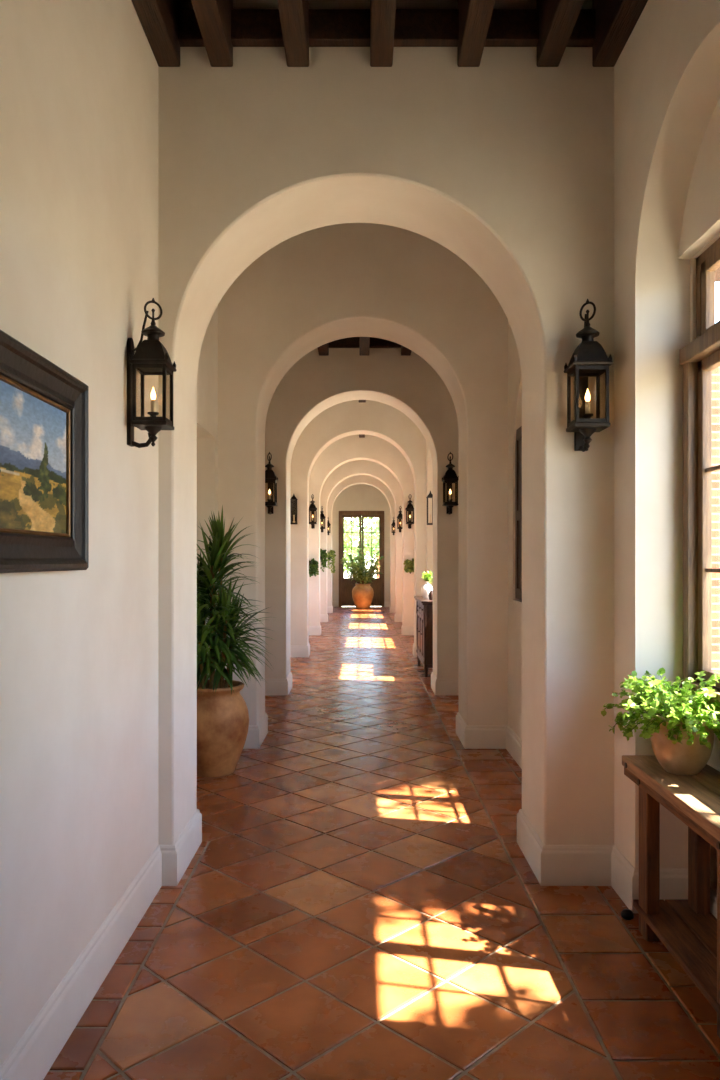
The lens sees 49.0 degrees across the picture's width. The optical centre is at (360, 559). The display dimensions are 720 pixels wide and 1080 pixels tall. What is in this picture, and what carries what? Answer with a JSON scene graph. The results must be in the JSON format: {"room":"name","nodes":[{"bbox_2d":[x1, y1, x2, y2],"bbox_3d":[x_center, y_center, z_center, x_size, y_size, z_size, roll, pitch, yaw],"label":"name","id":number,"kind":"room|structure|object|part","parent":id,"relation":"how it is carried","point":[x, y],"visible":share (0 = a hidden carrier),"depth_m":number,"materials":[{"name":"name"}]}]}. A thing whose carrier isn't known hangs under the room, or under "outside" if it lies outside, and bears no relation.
{"room":"arched hallway","nodes":[
{"label":"arched hallway","id":0,"kind":"room"},
{"bbox_2d":[0,0,217,1066],"bbox_3d":[-1.558,-1.000,12.150,1.116,5.200,30.300,0,0,0],"label":"wall","id":1,"kind":"structure","parent":0,"point":[79,78],"depth_m":2.86,"materials":[{"name":"paint"}]},
{"bbox_2d":[0,330,88,572],"bbox_3d":[-0.974,-0.290,2.192,0.052,0.650,1.145,0,0,0],"label":"framed painting","id":2,"kind":"object","parent":1,"relation":"attached to","point":[44,408],"visible":1,"depth_m":2.42,"materials":[{"name":"paint paint"},{"name":"canvas"},{"name":"dark wood"}]},
{"bbox_2d":[127,298,176,447],"bbox_3d":[-0.907,-0.805,3.400,0.189,0.647,0.164,0,0,0],"label":"wall lantern","id":3,"kind":"object","parent":1,"relation":"attached to","point":[151,357],"visible":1,"depth_m":3.37,"materials":[{"name":"metal"}]},
{"bbox_3d":[-0.992,-0.724,3.400,0.018,0.465,0.059,0,0,0],"label":"plate","id":4,"kind":"part","parent":3,"relation":"part of","materials":[{"name":"metal"}]},
{"bbox_2d":[147,387,158,416],"bbox_3d":[-0.894,-0.667,3.400,0.047,0.156,0.048,0,0,0],"label":"candle","id":5,"kind":"object","parent":3,"relation":"attached to","point":[153,413],"depth_m":3.39,"materials":[{"name":"white wax"}]},
{"bbox_2d":[0,601,337,1079],"bbox_3d":[-1.269,1.503,12.050,0.994,0.194,29.900,0,0,0],"label":"baseboard","id":6,"kind":"structure","parent":1,"relation":"attached to","point":[33,1056],"depth_m":3.04,"materials":[{"name":"paint"}]},
{"bbox_2d":[327,550,335,572],"bbox_3d":[-0.962,0.045,23.601,0.459,0.708,0.611,0,0,0],"label":"wall planter","id":7,"kind":"object","parent":1,"relation":"attached to","point":[330,555],"visible":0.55,"depth_m":23.71,"materials":[{"name":"metal"}]},
{"bbox_2d":[290,400,425,644],"bbox_3d":[0.000,-1.000,13.200,2.800,5.200,0.400,0,0,0],"label":"wall","id":8,"kind":"structure","parent":0,"point":[378,419],"depth_m":13.00,"materials":[{"name":"paint"}]},
{"bbox_2d":[290,494,297,523],"bbox_3d":[-1.100,-0.838,12.947,0.120,0.505,0.105,0,0,0],"label":"sconce","id":9,"kind":"object","parent":8,"relation":"attached to","point":[293,501],"visible":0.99,"depth_m":12.98,"materials":[{"name":"metal"}]},
{"bbox_3d":[-1.100,-0.800,12.994,0.100,0.420,0.012,0,0,0],"label":"plate","id":10,"kind":"part","parent":9,"relation":"part of","materials":[{"name":"metal"}]},
{"bbox_2d":[320,460,401,613],"bbox_3d":[0.000,-1.000,20.575,2.800,5.200,0.350,0,0,0],"label":"wall","id":11,"kind":"structure","parent":0,"point":[357,467],"depth_m":20.40,"materials":[{"name":"paint"}]},
{"bbox_2d":[320,506,325,531],"bbox_3d":[-1.000,-1.050,20.300,0.174,0.689,0.201,0,0,0],"label":"wall lantern","id":12,"kind":"object","parent":11,"relation":"attached to","point":[322,516],"visible":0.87,"depth_m":20.23,"materials":[{"name":"metal"}]},
{"bbox_2d":[320,548,327,571],"bbox_3d":[-1.012,0.005,20.213,0.340,0.604,0.377,0,0,0],"label":"wall planter","id":13,"kind":"object","parent":11,"relation":"attached to","point":[323,555],"visible":0.67,"depth_m":20.17,"materials":[{"name":"metal"}]},
{"bbox_2d":[397,506,401,531],"bbox_3d":[1.010,-1.050,20.300,0.174,0.689,0.201,0,0,0],"label":"wall lantern","id":14,"kind":"object","parent":11,"relation":"attached to","point":[399,516],"visible":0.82,"depth_m":20.26,"materials":[{"name":"metal"}]},
{"bbox_2d":[332,484,389,606],"bbox_3d":[0.050,-1.000,27.150,2.900,5.200,0.300,0,0,0],"label":"wall","id":15,"kind":"structure","parent":0,"point":[358,497],"depth_m":27.00,"materials":[{"name":"paint"}]},
{"bbox_2d":[339,511,383,606],"bbox_3d":[0.017,-0.040,27.019,1.558,3.280,0.162,0,0,0],"label":"door","id":16,"kind":"structure","parent":15,"relation":"in","point":[346,586],"depth_m":27.00,"materials":[{"name":"brown wood"}]},
{"bbox_3d":[-0.324,1.080,27.025,0.526,0.640,0.042,0,0,0],"label":"panel","id":17,"kind":"part","parent":16,"relation":"part of","materials":[{"name":"brown wood"}]},
{"bbox_3d":[0.358,1.080,27.025,0.526,0.640,0.042,0,0,0],"label":"panel","id":18,"kind":"part","parent":16,"relation":"part of","materials":[{"name":"brown wood"}]},
{"bbox_2d":[327,475,394,605],"bbox_3d":[0.000,-1.000,24.075,2.800,5.200,0.350,0,0,0],"label":"wall","id":19,"kind":"structure","parent":0,"point":[358,479],"depth_m":23.90,"materials":[{"name":"paint"}]},
{"bbox_2d":[309,434,413,625],"bbox_3d":[0.000,-1.000,16.975,2.800,5.200,0.350,0,0,0],"label":"wall","id":20,"kind":"structure","parent":0,"point":[372,448],"depth_m":16.80,"materials":[{"name":"paint"}]},
{"bbox_2d":[309,494,316,528],"bbox_3d":[-1.020,-1.028,16.693,0.187,0.738,0.215,0,0,0],"label":"wall lantern","id":21,"kind":"object","parent":20,"relation":"attached to","point":[312,507],"visible":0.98,"depth_m":16.67,"materials":[{"name":"metal"}]},
{"bbox_3d":[-1.020,-0.936,16.791,0.067,0.530,0.020,0,0,0],"label":"plate","id":22,"kind":"part","parent":21,"relation":"part of","materials":[{"name":"metal"}]},
{"bbox_2d":[309,558,318,576],"bbox_3d":[-1.046,0.163,16.677,0.342,0.409,0.260,0,0,0],"label":"wall planter","id":23,"kind":"object","parent":20,"relation":"attached to","point":[313,564],"visible":0.8,"depth_m":16.61,"materials":[{"name":"metal"}]},
{"bbox_2d":[403,558,413,573],"bbox_3d":[1.044,0.126,16.713,0.298,0.329,0.179,0,0,0],"label":"wall planter","id":24,"kind":"object","parent":20,"relation":"attached to","point":[409,567],"visible":0.88,"depth_m":16.70,"materials":[{"name":"plant"}]},
{"bbox_2d":[405,496,413,528],"bbox_3d":[1.035,-1.028,16.693,0.187,0.738,0.215,0,0,0],"label":"wall lantern","id":25,"kind":"object","parent":20,"relation":"attached to","point":[410,507],"visible":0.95,"depth_m":16.62,"materials":[{"name":"metal"}]},
{"bbox_2d":[265,348,458,678],"bbox_3d":[0.000,-1.000,9.640,2.800,5.200,0.560,0,0,0],"label":"wall","id":26,"kind":"structure","parent":0,"point":[315,383],"depth_m":9.36,"materials":[{"name":"paint"}]},
{"bbox_2d":[265,452,277,513],"bbox_3d":[-1.070,-0.901,9.254,0.185,0.731,0.213,0,0,0],"label":"wall lantern","id":27,"kind":"object","parent":26,"relation":"attached to","point":[270,477],"visible":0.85,"depth_m":9.21,"materials":[{"name":"metal"}]},
{"bbox_2d":[267,489,271,501],"bbox_3d":[-1.070,-0.744,9.240,0.054,0.177,0.053,0,0,0],"label":"candle","id":28,"kind":"object","parent":27,"relation":"attached to","point":[269,499],"depth_m":9.23,"materials":[{"name":"white wax"}]},
{"bbox_3d":[-1.070,-0.809,9.351,0.067,0.525,0.020,0,0,0],"label":"plate","id":29,"kind":"part","parent":27,"relation":"part of","materials":[{"name":"metal"}]},
{"bbox_2d":[329,337,400,347],"bbox_3d":[0.017,-2.575,9.330,2.466,0.130,0.060,0,0,0],"label":"trim","id":30,"kind":"structure","parent":26,"relation":"attached to","point":[352,342],"depth_m":9.30,"materials":[{"name":"brown wood"}]},
{"bbox_2d":[442,452,458,514],"bbox_3d":[1.045,-0.901,9.254,0.185,0.731,0.213,0,0,0],"label":"wall lantern","id":31,"kind":"object","parent":26,"relation":"attached to","point":[450,477],"visible":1,"depth_m":9.20,"materials":[{"name":"metal"}]},
{"bbox_3d":[1.045,-0.809,9.351,0.067,0.525,0.020,0,0,0],"label":"plate","id":32,"kind":"part","parent":31,"relation":"part of","materials":[{"name":"metal"}]},
{"bbox_2d":[218,223,507,724],"bbox_3d":[0.000,-1.000,7.010,2.800,5.200,0.580,0,0,0],"label":"wall","id":33,"kind":"structure","parent":0,"point":[317,287],"depth_m":6.72,"materials":[{"name":"paint"}]},
{"bbox_2d":[352,584,373,608],"bbox_3d":[0.060,1.188,25.750,0.712,0.825,0.712,0,0,0],"label":"jar","id":34,"kind":"object","parent":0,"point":[362,594],"depth_m":25.50,"materials":[{"name":"ceramic"}]},
{"bbox_2d":[43,607,719,1079],"bbox_3d":[-0.170,1.659,12.011,3.460,0.121,30.423,0,0,0],"label":"floor","id":35,"kind":"structure","parent":0,"point":[359,898],"depth_m":3.36,"materials":[{"name":"tile"}]},
{"bbox_2d":[197,505,273,776],"bbox_3d":[-1.129,0.582,5.994,0.991,2.035,0.878,0,0,-21],"label":"potted plant","id":36,"kind":"object","parent":35,"relation":"on","point":[222,712],"visible":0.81,"depth_m":5.86,"materials":[{"name":"green plant"}]},
{"bbox_3d":[-1.100,0.466,5.998,0.271,1.092,0.194,0,0,-13],"label":"stem","id":37,"kind":"part","parent":36,"relation":"part of","materials":[{"name":"green plant"}]},
{"bbox_3d":[-1.125,1.269,5.980,0.552,0.662,0.552,0,0,0],"label":"pot","id":38,"kind":"part","parent":36,"relation":"part of","materials":[{"name":"ceramic"}]},
{"bbox_2d":[341,546,383,608],"bbox_3d":[0.044,0.562,25.696,1.500,2.076,1.718,0,0,0],"label":"potted shrub","id":39,"kind":"object","parent":35,"relation":"on","point":[362,594],"visible":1,"depth_m":25.53,"materials":[{"name":"green plant"}]},
{"bbox_3d":[0.041,0.251,25.726,1.183,1.170,1.471,0,0,0],"label":"stem","id":40,"kind":"part","parent":39,"relation":"part of","materials":[{"name":"green plant"}]},
{"bbox_2d":[414,596,432,676],"bbox_3d":[0.932,1.080,11.450,0.225,1.040,1.460,0,0,0],"label":"base cabinet","id":41,"kind":"object","parent":35,"relation":"on","point":[424,607],"visible":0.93,"depth_m":10.77,"materials":[{"name":"brown wood"}]},
{"bbox_3d":[0.874,1.095,11.890,0.020,0.630,0.416,0,0,0],"label":"door","id":42,"kind":"part","parent":41,"relation":"part of","materials":[{"name":"brown wood"}]},
{"bbox_3d":[0.874,1.095,11.450,0.020,0.630,0.416,0,0,0],"label":"door","id":43,"kind":"part","parent":41,"relation":"part of","materials":[{"name":"brown wood"}]},
{"bbox_3d":[0.874,1.095,11.010,0.020,0.630,0.416,0,0,0],"label":"door","id":44,"kind":"part","parent":41,"relation":"part of","materials":[{"name":"brown wood"}]},
{"bbox_2d":[421,571,432,598],"bbox_3d":[0.975,0.357,11.463,0.214,0.407,0.243,0,0,0],"label":"plant","id":45,"kind":"object","parent":41,"relation":"on","point":[426,587],"visible":0.96,"depth_m":11.40,"materials":[{"name":"green plant"}]},
{"bbox_2d":[621,909,633,919],"bbox_3d":[1.190,1.581,3.530,0.056,0.038,0.055,0,0,0],"label":"doorstop","id":46,"kind":"object","parent":35,"relation":"on","point":[627,914],"visible":1,"depth_m":3.51,"materials":[{"name":"rubber"}]},
{"bbox_2d":[622,755,719,1037],"bbox_3d":[1.333,1.240,2.993,0.323,0.720,1.145,0,0,0],"label":"console table","id":47,"kind":"object","parent":35,"relation":"on","point":[688,929],"visible":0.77,"depth_m":3.23,"materials":[{"name":"brown wood"}]},
{"bbox_3d":[1.225,1.262,3.360,0.056,0.676,0.100,0,0,0],"label":"leg","id":48,"kind":"part","parent":47,"relation":"part of","materials":[{"name":"brown wood"}]},
{"bbox_2d":[601,668,719,774],"bbox_3d":[1.258,0.666,3.265,0.455,0.428,0.593,0,0,0],"label":"potted plant","id":49,"kind":"object","parent":47,"relation":"on","point":[681,727],"visible":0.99,"depth_m":3.21,"materials":[{"name":"plant"}]},
{"bbox_3d":[1.249,0.606,3.267,0.405,0.246,0.542,0,0,0],"label":"stem","id":50,"kind":"part","parent":49,"relation":"part of","materials":[{"name":"green plant"}]},
{"bbox_2d":[633,899,719,1015],"bbox_3d":[1.333,1.500,2.980,0.285,0.030,0.960,0,0,0],"label":"shelf","id":51,"kind":"object","parent":47,"relation":"attached to","point":[689,933],"depth_m":3.12,"materials":[{"name":"brown wood"}]},
{"bbox_3d":[1.438,1.262,3.360,0.055,0.676,0.100,0,0,0],"label":"leg","id":52,"kind":"part","parent":47,"relation":"part of","materials":[{"name":"brown wood"}]},
{"bbox_3d":[1.225,1.262,2.610,0.056,0.676,0.100,0,0,0],"label":"leg","id":53,"kind":"part","parent":47,"relation":"part of","materials":[{"name":"brown wood"}]},
{"bbox_2d":[158,0,613,844],"bbox_3d":[0.000,-1.000,4.180,2.800,5.200,0.560,0,0,0],"label":"wall","id":54,"kind":"structure","parent":0,"point":[505,163],"depth_m":3.90,"materials":[{"name":"paint"}]},
{"bbox_2d":[178,9,595,46],"bbox_3d":[0.125,-2.605,3.870,2.250,0.150,0.060,0,0,0],"label":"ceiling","id":55,"kind":"structure","parent":54,"relation":"attached to","point":[249,27],"depth_m":3.84,"materials":[{"name":"brown wood"}]},
{"bbox_2d":[564,299,612,451],"bbox_3d":[1.085,-0.888,3.796,0.183,0.724,0.211,0,0,0],"label":"wall lantern","id":56,"kind":"object","parent":54,"relation":"attached to","point":[589,359],"visible":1,"depth_m":3.75,"materials":[{"name":"metal"}]},
{"bbox_3d":[1.085,-0.797,3.891,0.066,0.520,0.020,0,0,0],"label":"plate","id":57,"kind":"part","parent":56,"relation":"part of","materials":[{"name":"metal"}]},
{"bbox_2d":[582,389,592,417],"bbox_3d":[1.085,-0.733,3.782,0.054,0.175,0.052,0,0,0],"label":"candle","id":58,"kind":"object","parent":56,"relation":"attached to","point":[587,414],"depth_m":3.77,"materials":[{"name":"white wax"}]},
{"bbox_2d":[426,0,719,892],"bbox_3d":[1.315,-1.000,12.150,0.490,5.200,30.300,0,0,0],"label":"wall","id":59,"kind":"structure","parent":0,"point":[667,71],"depth_m":3.60,"materials":[{"name":"paint"}]},
{"bbox_2d":[426,491,432,524],"bbox_3d":[1.018,-0.767,11.620,0.105,0.505,0.120,0,0,0],"label":"sconce","id":60,"kind":"object","parent":59,"relation":"attached to","point":[430,495],"visible":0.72,"depth_m":11.58,"materials":[{"name":"metal"}]},
{"bbox_2d":[515,426,521,599],"bbox_3d":[1.282,-0.372,6.266,0.056,1.375,0.428,0,0,0],"label":"framed picture","id":61,"kind":"object","parent":59,"relation":"attached to","point":[518,446],"visible":0.36,"depth_m":6.41,"materials":[{"name":"brown wood"}]},
{"bbox_3d":[1.290,-0.370,6.270,0.025,1.220,0.300,0,0,0],"label":"panel","id":62,"kind":"part","parent":61,"relation":"part of","materials":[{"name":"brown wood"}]},
{"bbox_2d":[385,601,716,917],"bbox_3d":[1.103,1.503,12.051,0.614,0.194,29.903,0,0,-1],"label":"baseboard","id":63,"kind":"structure","parent":59,"relation":"attached to","point":[552,865],"depth_m":3.88,"materials":[{"name":"paint"}]},
{"bbox_2d":[679,238,719,708],"bbox_3d":[1.500,-0.383,2.953,0.121,1.965,1.245,0,0,0],"label":"window","id":64,"kind":"structure","parent":59,"relation":"in","point":[698,358],"depth_m":3.50,"materials":[{"name":"brown wood"}]},
{"bbox_3d":[1.519,-0.169,3.235,0.042,1.422,0.564,0,0,0],"label":"sash","id":65,"kind":"part","parent":64,"relation":"part of","materials":[{"name":"brown wood"}]},
{"bbox_3d":[1.534,-1.135,3.235,0.042,0.366,0.564,0,0,0],"label":"sash","id":66,"kind":"part","parent":64,"relation":"part of","materials":[{"name":"brown wood"}]},
{"bbox_2d":[715,267,719,281],"bbox_3d":[1.770,-1.470,2.650,0.420,0.060,2.900,0,0,0],"label":"canopy roof","id":67,"kind":"structure","parent":59,"relation":"attached to","point":[717,272],"depth_m":4.00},
{"bbox_2d":[650,713,713,774],"bbox_3d":[1.335,0.760,3.290,0.250,0.239,0.250,0,0,0],"label":"plant pot","id":68,"kind":"object","parent":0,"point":[676,758],"depth_m":3.20,"materials":[{"name":"brown ceramic"}]},
{"bbox_3d":[-0.070,-2.890,0.600,3.260,0.140,7.200,0,0,0],"label":"ceiling","id":69,"kind":"structure","parent":0,"visible":0},
{"bbox_2d":[132,0,179,66],"bbox_3d":[-0.945,-2.625,0.450,0.110,0.390,6.900,0,0,0],"label":"ceiling beam","id":70,"kind":"structure","parent":69,"relation":"attached to","point":[158,19],"depth_m":3.67,"materials":[{"name":"brown wood"}]},
{"bbox_2d":[191,0,232,66],"bbox_3d":[-0.686,-2.625,0.450,0.110,0.390,6.900,0,0,0],"label":"ceiling beam","id":71,"kind":"structure","parent":69,"relation":"attached to","point":[213,17],"depth_m":3.67,"materials":[{"name":"brown wood"}]},
{"bbox_2d":[277,0,308,66],"bbox_3d":[-0.310,-2.625,0.450,0.110,0.390,6.900,0,0,0],"label":"ceiling beam","id":72,"kind":"structure","parent":69,"relation":"attached to","point":[294,14],"depth_m":3.65,"materials":[{"name":"brown wood"}]},
{"bbox_2d":[370,0,396,66],"bbox_3d":[0.100,-2.625,0.450,0.110,0.390,6.900,0,0,0],"label":"ceiling beam","id":73,"kind":"structure","parent":69,"relation":"attached to","point":[382,12],"depth_m":3.65,"materials":[{"name":"brown wood"}]},
{"bbox_2d":[457,0,494,66],"bbox_3d":[0.530,-2.625,0.450,0.110,0.390,6.900,0,0,0],"label":"ceiling beam","id":74,"kind":"structure","parent":69,"relation":"attached to","point":[474,15],"depth_m":3.66,"materials":[{"name":"brown wood"}]},
{"bbox_2d":[537,0,584,66],"bbox_3d":[0.920,-2.625,0.450,0.110,0.390,6.900,0,0,0],"label":"ceiling beam","id":75,"kind":"structure","parent":69,"relation":"attached to","point":[557,18],"depth_m":3.67,"materials":[{"name":"brown wood"}]},
{"bbox_2d":[592,0,647,66],"bbox_3d":[1.195,-2.625,0.450,0.110,0.390,6.900,0,0,0],"label":"ceiling beam","id":76,"kind":"structure","parent":69,"relation":"attached to","point":[616,20],"depth_m":3.68,"materials":[{"name":"brown wood"}]},
{"bbox_3d":[-0.070,-2.890,8.300,3.260,0.140,2.600,0,0,0],"label":"ceiling","id":77,"kind":"structure","parent":0,"visible":0},
{"bbox_2d":[318,343,328,355],"bbox_3d":[-0.440,-2.620,8.330,0.115,0.400,2.060,0,0,0],"label":"ceiling beam","id":78,"kind":"structure","parent":77,"relation":"attached to","point":[323,350],"depth_m":9.13,"materials":[{"name":"brown wood"}]},
{"bbox_2d":[359,337,369,355],"bbox_3d":[0.040,-2.620,8.330,0.115,0.400,2.060,0,0,0],"label":"ceiling beam","id":79,"kind":"structure","parent":77,"relation":"attached to","point":[364,342],"depth_m":8.94,"materials":[{"name":"brown wood"}]},
{"bbox_2d":[401,345,410,355],"bbox_3d":[0.530,-2.620,8.330,0.115,0.400,2.060,0,0,0],"label":"ceiling beam","id":80,"kind":"structure","parent":77,"relation":"attached to","point":[405,351],"depth_m":9.21,"materials":[{"name":"brown wood"}]},
{"label":"outside","id":81,"kind":"structure","parent":0,"visible":0},
{"bbox_2d":[342,577,380,606],"bbox_3d":[5.000,1.915,30.000,70.000,0.370,100.000,0,0,0],"label":"ground","id":82,"kind":"structure","parent":81,"point":[344,577],"depth_m":29.39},
{"bbox_2d":[712,366,719,671],"bbox_3d":[4.200,-0.135,7.400,4.600,3.730,0.300,0,0,0],"label":"brick wall","id":83,"kind":"structure","parent":82,"relation":"on","point":[716,372],"depth_m":7.25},
{"bbox_3d":[2.000,1.720,45.750,20.000,0.040,28.500,0,0,0],"label":"lawn","id":84,"kind":"structure","parent":82,"relation":"on","visible":0},
{"bbox_2d":[344,519,361,572],"bbox_3d":[-2.354,-0.321,37.979,4.250,4.048,4.888,0,0,41],"label":"tree","id":85,"kind":"object","parent":84,"relation":"on","point":[347,525],"visible":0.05,"depth_m":38.16,"materials":[{"name":"green plant"}]},
{"bbox_2d":[344,515,378,571],"bbox_3d":[-0.518,-1.243,54.180,7.383,5.890,7.192,0,0,0],"label":"tree","id":86,"kind":"object","parent":84,"relation":"on","point":[367,538],"visible":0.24,"depth_m":52.98,"materials":[{"name":"green plant"}]},
{"bbox_2d":[369,518,378,555],"bbox_3d":[3.074,-0.662,42.802,5.091,4.729,5.390,0,0,9],"label":"tree","id":87,"kind":"object","parent":84,"relation":"on","point":[375,521],"visible":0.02,"depth_m":41.98,"materials":[{"name":"green plant"}]}
]}

